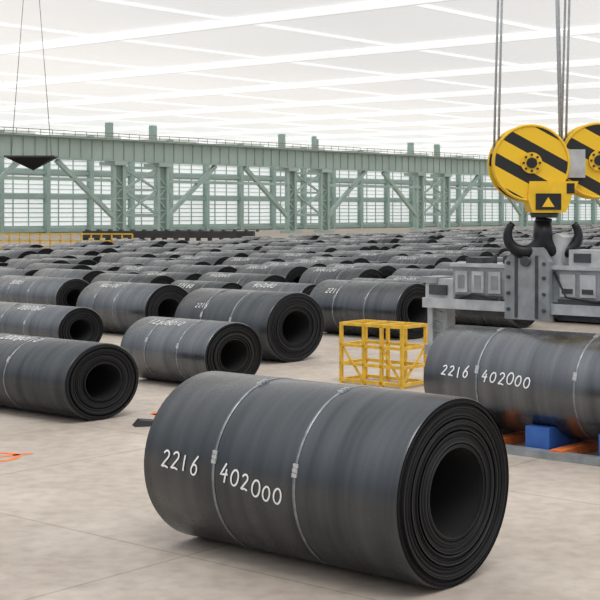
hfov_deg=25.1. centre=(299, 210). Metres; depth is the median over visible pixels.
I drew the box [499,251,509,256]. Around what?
coil
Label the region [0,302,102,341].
coil
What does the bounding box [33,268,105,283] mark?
coil
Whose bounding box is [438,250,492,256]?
coil
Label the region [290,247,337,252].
coil
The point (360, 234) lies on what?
coil
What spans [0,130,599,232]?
wall
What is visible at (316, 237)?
coil
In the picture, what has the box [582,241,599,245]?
coil
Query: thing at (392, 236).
coil
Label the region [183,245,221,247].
coil
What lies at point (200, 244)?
coil
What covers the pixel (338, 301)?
coil
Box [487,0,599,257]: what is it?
hook block
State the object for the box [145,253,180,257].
coil
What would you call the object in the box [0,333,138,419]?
coil
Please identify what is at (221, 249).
coil
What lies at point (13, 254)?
coil
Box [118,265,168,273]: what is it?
coil
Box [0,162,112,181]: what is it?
beam
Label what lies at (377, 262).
coil
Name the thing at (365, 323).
stand
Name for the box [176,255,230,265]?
coil
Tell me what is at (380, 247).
coil
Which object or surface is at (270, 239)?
coil
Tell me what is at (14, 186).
window
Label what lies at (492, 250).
coil
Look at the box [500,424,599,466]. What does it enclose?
saddle
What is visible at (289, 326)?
coil
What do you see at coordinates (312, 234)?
coil
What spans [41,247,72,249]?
coil
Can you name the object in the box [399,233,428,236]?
coil
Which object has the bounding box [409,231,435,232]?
coil
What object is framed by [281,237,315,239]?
coil
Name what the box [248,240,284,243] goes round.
coil
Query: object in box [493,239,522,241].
coil
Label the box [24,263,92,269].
coil
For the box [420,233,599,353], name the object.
tongs
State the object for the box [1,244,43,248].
coil
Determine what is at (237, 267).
coil
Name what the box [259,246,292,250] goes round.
coil
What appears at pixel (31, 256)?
coil
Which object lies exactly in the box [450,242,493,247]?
coil
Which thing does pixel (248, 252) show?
coil
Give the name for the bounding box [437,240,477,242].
coil
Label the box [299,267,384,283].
coil
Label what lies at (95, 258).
coil
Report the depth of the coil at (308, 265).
82.12 m
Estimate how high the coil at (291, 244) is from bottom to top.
2.134 m
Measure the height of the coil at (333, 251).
2.029 m
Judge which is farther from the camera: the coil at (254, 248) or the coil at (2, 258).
the coil at (254, 248)
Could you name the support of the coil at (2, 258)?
on the floor
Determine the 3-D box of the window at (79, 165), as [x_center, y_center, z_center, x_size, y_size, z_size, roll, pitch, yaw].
[26.782,-13.400,437.302,0.491,6.400,530.000,0,0,40]
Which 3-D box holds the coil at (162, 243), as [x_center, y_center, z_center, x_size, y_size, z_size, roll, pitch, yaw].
[-16.092,4.264,144.273,4.035,2.288,2.946,0,0,40]
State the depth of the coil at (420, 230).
223.11 m
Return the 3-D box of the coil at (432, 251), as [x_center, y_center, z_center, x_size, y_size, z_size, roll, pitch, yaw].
[12.439,4.439,119.730,3.966,1.938,2.491,0,0,40]
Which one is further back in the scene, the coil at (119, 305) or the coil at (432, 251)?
the coil at (432, 251)
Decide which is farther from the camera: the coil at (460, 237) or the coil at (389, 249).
the coil at (460, 237)
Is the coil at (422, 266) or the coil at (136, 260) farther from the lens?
the coil at (136, 260)
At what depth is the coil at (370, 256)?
101.08 m
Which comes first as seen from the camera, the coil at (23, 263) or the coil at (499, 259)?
the coil at (23, 263)
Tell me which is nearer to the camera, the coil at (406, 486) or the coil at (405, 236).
the coil at (406, 486)
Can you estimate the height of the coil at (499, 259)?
2.029 m
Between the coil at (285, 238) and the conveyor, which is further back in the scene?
the conveyor
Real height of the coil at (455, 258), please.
2.288 m
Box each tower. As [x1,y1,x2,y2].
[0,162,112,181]
[54,122,286,230]
[242,134,419,232]
[381,143,496,230]
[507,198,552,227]
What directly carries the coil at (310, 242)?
on the floor
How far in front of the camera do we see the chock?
33.81 m
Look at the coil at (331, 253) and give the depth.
109.53 m
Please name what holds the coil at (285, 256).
on the floor
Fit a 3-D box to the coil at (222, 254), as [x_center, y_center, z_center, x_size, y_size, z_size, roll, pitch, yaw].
[-6.510,4.393,111.972,4.568,2.029,2.621,0,0,40]
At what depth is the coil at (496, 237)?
177.92 m
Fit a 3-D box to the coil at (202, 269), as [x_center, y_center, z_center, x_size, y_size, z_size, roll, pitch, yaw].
[-5.936,4.341,82.132,4.340,2.134,2.751,0,0,40]
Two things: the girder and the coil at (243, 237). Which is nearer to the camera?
the coil at (243, 237)
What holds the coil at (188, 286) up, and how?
on the floor
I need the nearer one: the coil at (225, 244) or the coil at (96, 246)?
the coil at (96, 246)
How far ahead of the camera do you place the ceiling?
180.75 m
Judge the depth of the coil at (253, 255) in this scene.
108.68 m
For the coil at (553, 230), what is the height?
2.288 m
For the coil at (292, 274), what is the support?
on the floor
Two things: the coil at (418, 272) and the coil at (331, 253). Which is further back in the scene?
the coil at (331, 253)
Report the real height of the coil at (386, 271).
2.288 m
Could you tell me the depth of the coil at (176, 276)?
76.28 m
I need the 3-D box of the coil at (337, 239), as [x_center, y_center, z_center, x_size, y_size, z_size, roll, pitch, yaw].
[5.546,4.341,161.179,4.340,2.134,2.751,0,0,40]
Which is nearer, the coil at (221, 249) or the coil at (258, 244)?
the coil at (221, 249)
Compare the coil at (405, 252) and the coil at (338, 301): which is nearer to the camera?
the coil at (338, 301)
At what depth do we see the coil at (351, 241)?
147.58 m
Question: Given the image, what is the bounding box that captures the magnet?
[4,0,57,169]
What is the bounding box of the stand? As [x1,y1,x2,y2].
[339,319,427,388]
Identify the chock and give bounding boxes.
[132,418,153,426]
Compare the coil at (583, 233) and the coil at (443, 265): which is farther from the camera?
the coil at (583, 233)
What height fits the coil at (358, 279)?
2.029 m
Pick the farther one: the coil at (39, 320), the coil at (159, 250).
the coil at (159, 250)
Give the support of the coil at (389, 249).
on the floor
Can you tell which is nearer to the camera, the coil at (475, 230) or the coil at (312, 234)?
the coil at (312, 234)
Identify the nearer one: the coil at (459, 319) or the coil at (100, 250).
the coil at (459, 319)
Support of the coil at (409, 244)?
on the floor
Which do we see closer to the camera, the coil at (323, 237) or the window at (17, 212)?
the coil at (323, 237)
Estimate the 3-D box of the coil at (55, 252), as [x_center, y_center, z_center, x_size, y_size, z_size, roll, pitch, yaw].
[-19.598,4.393,117.728,4.568,2.029,2.621,0,0,40]
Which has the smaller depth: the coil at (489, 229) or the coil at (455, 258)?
the coil at (455, 258)
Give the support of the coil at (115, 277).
on the floor
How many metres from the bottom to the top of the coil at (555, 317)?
2.029 m
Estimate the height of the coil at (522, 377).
2.386 m
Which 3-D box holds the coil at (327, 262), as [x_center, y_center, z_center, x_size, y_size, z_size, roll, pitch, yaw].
[1.477,4.264,88.095,4.035,2.288,2.946,0,0,40]
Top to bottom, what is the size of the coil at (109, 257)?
2.134 m
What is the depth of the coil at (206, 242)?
149.13 m
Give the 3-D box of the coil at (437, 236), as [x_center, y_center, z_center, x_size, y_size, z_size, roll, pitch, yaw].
[17.126,4.264,180.515,4.035,2.288,2.946,0,0,40]
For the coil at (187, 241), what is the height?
1.938 m
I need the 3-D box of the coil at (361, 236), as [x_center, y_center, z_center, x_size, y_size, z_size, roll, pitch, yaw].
[9.867,4.341,175.384,4.340,2.134,2.751,0,0,40]
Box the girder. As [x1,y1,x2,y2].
[0,127,488,175]
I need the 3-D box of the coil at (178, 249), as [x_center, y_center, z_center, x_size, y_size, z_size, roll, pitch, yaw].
[-9.050,4.341,119.872,4.340,2.134,2.751,0,0,40]
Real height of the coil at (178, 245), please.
2.029 m
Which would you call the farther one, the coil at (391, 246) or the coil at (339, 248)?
the coil at (391, 246)
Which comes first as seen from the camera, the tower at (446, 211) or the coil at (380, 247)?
the coil at (380, 247)
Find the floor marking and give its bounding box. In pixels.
[0,452,32,461]
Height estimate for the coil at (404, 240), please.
2.288 m
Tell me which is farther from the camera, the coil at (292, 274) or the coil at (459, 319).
the coil at (292, 274)
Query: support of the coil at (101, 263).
on the floor
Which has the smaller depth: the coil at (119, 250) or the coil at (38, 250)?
the coil at (38, 250)
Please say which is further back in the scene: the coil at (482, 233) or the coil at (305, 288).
the coil at (482, 233)
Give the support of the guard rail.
on the floor
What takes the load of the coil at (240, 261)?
on the floor
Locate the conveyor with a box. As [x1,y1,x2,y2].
[83,229,259,240]
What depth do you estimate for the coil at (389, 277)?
72.20 m
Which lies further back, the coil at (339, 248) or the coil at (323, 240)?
the coil at (323, 240)
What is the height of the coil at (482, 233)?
2.288 m
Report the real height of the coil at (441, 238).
1.938 m
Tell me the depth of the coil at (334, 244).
138.74 m
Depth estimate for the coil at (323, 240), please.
155.78 m
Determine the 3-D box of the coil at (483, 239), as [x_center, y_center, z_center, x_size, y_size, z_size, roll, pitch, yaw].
[21.720,4.264,164.472,4.035,2.288,2.946,0,0,40]
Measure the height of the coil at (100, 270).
1.838 m
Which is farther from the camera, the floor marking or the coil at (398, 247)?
the coil at (398, 247)
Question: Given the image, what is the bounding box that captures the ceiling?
[0,0,599,158]
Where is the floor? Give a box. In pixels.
[0,224,599,599]
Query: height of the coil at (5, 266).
1.838 m
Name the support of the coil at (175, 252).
on the floor
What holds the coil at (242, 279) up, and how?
on the floor
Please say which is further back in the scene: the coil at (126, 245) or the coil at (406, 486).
the coil at (126, 245)
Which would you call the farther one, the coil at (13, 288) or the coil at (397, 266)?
the coil at (397, 266)
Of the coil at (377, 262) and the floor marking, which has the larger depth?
the coil at (377, 262)
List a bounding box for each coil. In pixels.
[0,250,38,258]
[0,256,10,261]
[0,262,7,266]
[0,266,23,268]
[0,268,38,276]
[0,275,89,306]
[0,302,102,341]
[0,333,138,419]
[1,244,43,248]
[7,258,70,267]
[10,247,53,253]
[22,254,77,258]
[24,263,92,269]
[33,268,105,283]
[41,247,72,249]
[43,258,97,265]
[50,250,99,255]
[51,244,86,247]
[71,247,118,253]
[71,255,101,262]
[75,241,114,244]
[76,281,187,332]
[85,245,120,247]
[87,265,120,270]
[90,273,174,283]
[95,262,144,266]
[99,253,157,262]
[100,270,138,273]
[113,239,145,242]
[113,248,136,252]
[116,257,173,265]
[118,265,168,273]
[119,243,162,248]
[120,316,261,382]
[121,252,157,253]
[131,240,167,245]
[135,247,177,253]
[141,271,202,280]
[144,371,508,588]
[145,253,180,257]
[146,260,210,266]
[154,239,188,243]
[161,251,197,255]
[163,243,199,247]
[165,264,236,273]
[171,280,241,293]
[173,248,220,251]
[174,288,323,361]
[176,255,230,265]
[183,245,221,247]
[187,241,205,242]
[194,251,247,256]
[197,272,288,286]
[200,244,224,245]
[202,241,238,244]
[205,247,244,250]
[215,265,241,269]
[216,240,248,242]
[220,250,266,255]
[221,245,262,250]
[222,257,285,265]
[225,244,257,245]
[235,264,307,282]
[239,243,268,245]
[241,236,267,238]
[241,281,317,295]
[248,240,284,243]
[248,253,281,257]
[259,237,281,240]
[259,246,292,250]
[262,262,326,268]
[266,250,315,252]
[267,239,288,241]
[268,242,309,246]
[277,253,333,260]
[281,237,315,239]
[287,240,325,244]
[289,235,319,239]
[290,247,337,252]
[292,259,354,265]
[294,245,333,246]
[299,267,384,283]
[309,256,369,262]
[310,280,427,338]
[311,243,351,245]
[312,234,340,235]
[315,252,355,256]
[317,235,350,239]
[323,240,338,242]
[326,246,370,250]
[326,264,396,277]
[329,238,362,240]
[333,251,380,252]
[336,245,379,249]
[338,239,377,243]
[351,278,425,284]
[352,252,408,261]
[355,263,419,269]
[358,233,387,235]
[359,243,400,248]
[360,236,391,237]
[364,238,399,242]
[369,261,386,263]
[372,235,402,237]
[377,246,389,249]
[381,251,432,254]
[381,263,434,268]
[385,276,419,279]
[387,249,422,250]
[387,256,451,265]
[391,268,452,276]
[395,246,423,248]
[398,238,436,243]
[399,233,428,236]
[403,235,437,239]
[405,243,447,246]
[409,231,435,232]
[413,254,468,261]
[415,234,443,239]
[420,230,444,231]
[420,250,441,252]
[423,245,468,249]
[423,325,599,440]
[434,262,456,268]
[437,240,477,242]
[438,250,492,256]
[439,238,459,239]
[442,233,462,234]
[443,236,474,238]
[449,230,474,231]
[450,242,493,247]
[454,234,484,236]
[455,309,534,327]
[457,231,481,234]
[459,247,507,253]
[460,237,495,241]
[464,229,486,231]
[479,232,503,234]
[486,236,518,238]
[487,229,503,230]
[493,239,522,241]
[494,235,525,237]
[496,231,522,233]
[497,257,502,261]
[499,234,528,237]
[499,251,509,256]
[516,241,530,243]
[553,230,571,231]
[553,315,599,323]
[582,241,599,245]
[583,233,599,234]
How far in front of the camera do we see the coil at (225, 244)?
141.16 m
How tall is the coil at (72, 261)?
2.029 m
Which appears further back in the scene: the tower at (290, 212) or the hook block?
the tower at (290, 212)
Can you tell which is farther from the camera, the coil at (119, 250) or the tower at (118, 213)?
the tower at (118, 213)
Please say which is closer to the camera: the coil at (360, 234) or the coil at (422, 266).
the coil at (422, 266)
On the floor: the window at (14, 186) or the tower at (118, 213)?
the tower at (118, 213)
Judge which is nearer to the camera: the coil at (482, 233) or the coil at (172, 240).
the coil at (172, 240)
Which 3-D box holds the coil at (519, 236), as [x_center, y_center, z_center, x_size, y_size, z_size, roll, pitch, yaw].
[28.358,4.341,183.130,4.340,2.134,2.751,0,0,40]
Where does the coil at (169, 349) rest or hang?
on the floor
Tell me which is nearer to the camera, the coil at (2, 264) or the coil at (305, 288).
the coil at (305, 288)
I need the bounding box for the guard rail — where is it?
[0,233,132,246]
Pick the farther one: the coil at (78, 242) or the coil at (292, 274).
the coil at (78, 242)
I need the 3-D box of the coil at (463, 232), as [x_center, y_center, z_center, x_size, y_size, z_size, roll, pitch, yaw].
[26.187,4.264,207.862,4.035,2.288,2.946,0,0,40]
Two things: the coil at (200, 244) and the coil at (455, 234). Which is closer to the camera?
the coil at (200, 244)
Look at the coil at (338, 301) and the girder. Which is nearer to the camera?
the coil at (338, 301)
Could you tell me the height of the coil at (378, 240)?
2.288 m
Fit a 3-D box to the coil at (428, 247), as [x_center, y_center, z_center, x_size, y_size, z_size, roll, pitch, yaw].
[13.580,4.264,124.541,4.035,2.288,2.946,0,0,40]
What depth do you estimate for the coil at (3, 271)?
78.67 m
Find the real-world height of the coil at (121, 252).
1.838 m
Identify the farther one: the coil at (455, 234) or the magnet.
the coil at (455, 234)
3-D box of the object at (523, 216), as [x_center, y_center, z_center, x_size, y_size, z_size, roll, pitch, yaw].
[80.597,-6.850,433.585,5.600,24.500,72.270,0,0,40]
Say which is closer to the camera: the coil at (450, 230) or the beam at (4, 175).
the coil at (450, 230)
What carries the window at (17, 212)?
in the wall
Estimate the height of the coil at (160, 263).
2.134 m
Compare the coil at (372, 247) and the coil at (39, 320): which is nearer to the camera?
the coil at (39, 320)
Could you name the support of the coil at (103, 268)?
on the floor
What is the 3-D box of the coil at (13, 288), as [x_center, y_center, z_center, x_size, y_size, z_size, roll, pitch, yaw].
[-13.398,4.389,69.770,5.566,2.037,2.621,0,0,40]
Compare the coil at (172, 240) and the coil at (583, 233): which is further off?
the coil at (583, 233)
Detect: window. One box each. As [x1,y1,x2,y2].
[4,158,491,182]
[4,174,599,200]
[4,199,599,226]
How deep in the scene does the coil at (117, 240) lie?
151.37 m
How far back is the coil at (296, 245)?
134.47 m
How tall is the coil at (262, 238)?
2.134 m
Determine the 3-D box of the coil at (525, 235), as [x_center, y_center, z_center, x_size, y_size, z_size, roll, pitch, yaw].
[29.617,4.264,187.433,4.035,2.288,2.946,0,0,40]
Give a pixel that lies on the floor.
(79, 520)
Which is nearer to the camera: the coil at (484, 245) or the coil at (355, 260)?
the coil at (355, 260)
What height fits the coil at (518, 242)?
2.288 m
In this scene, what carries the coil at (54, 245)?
on the floor
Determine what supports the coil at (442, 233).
on the floor
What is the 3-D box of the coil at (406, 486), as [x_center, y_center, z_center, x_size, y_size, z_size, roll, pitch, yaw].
[0.348,4.035,20.996,5.011,2.746,2.956,0,0,40]
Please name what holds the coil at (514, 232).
on the floor
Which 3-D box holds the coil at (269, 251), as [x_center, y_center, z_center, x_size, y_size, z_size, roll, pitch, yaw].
[-0.721,4.341,113.257,4.340,2.134,2.751,0,0,40]
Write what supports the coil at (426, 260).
on the floor

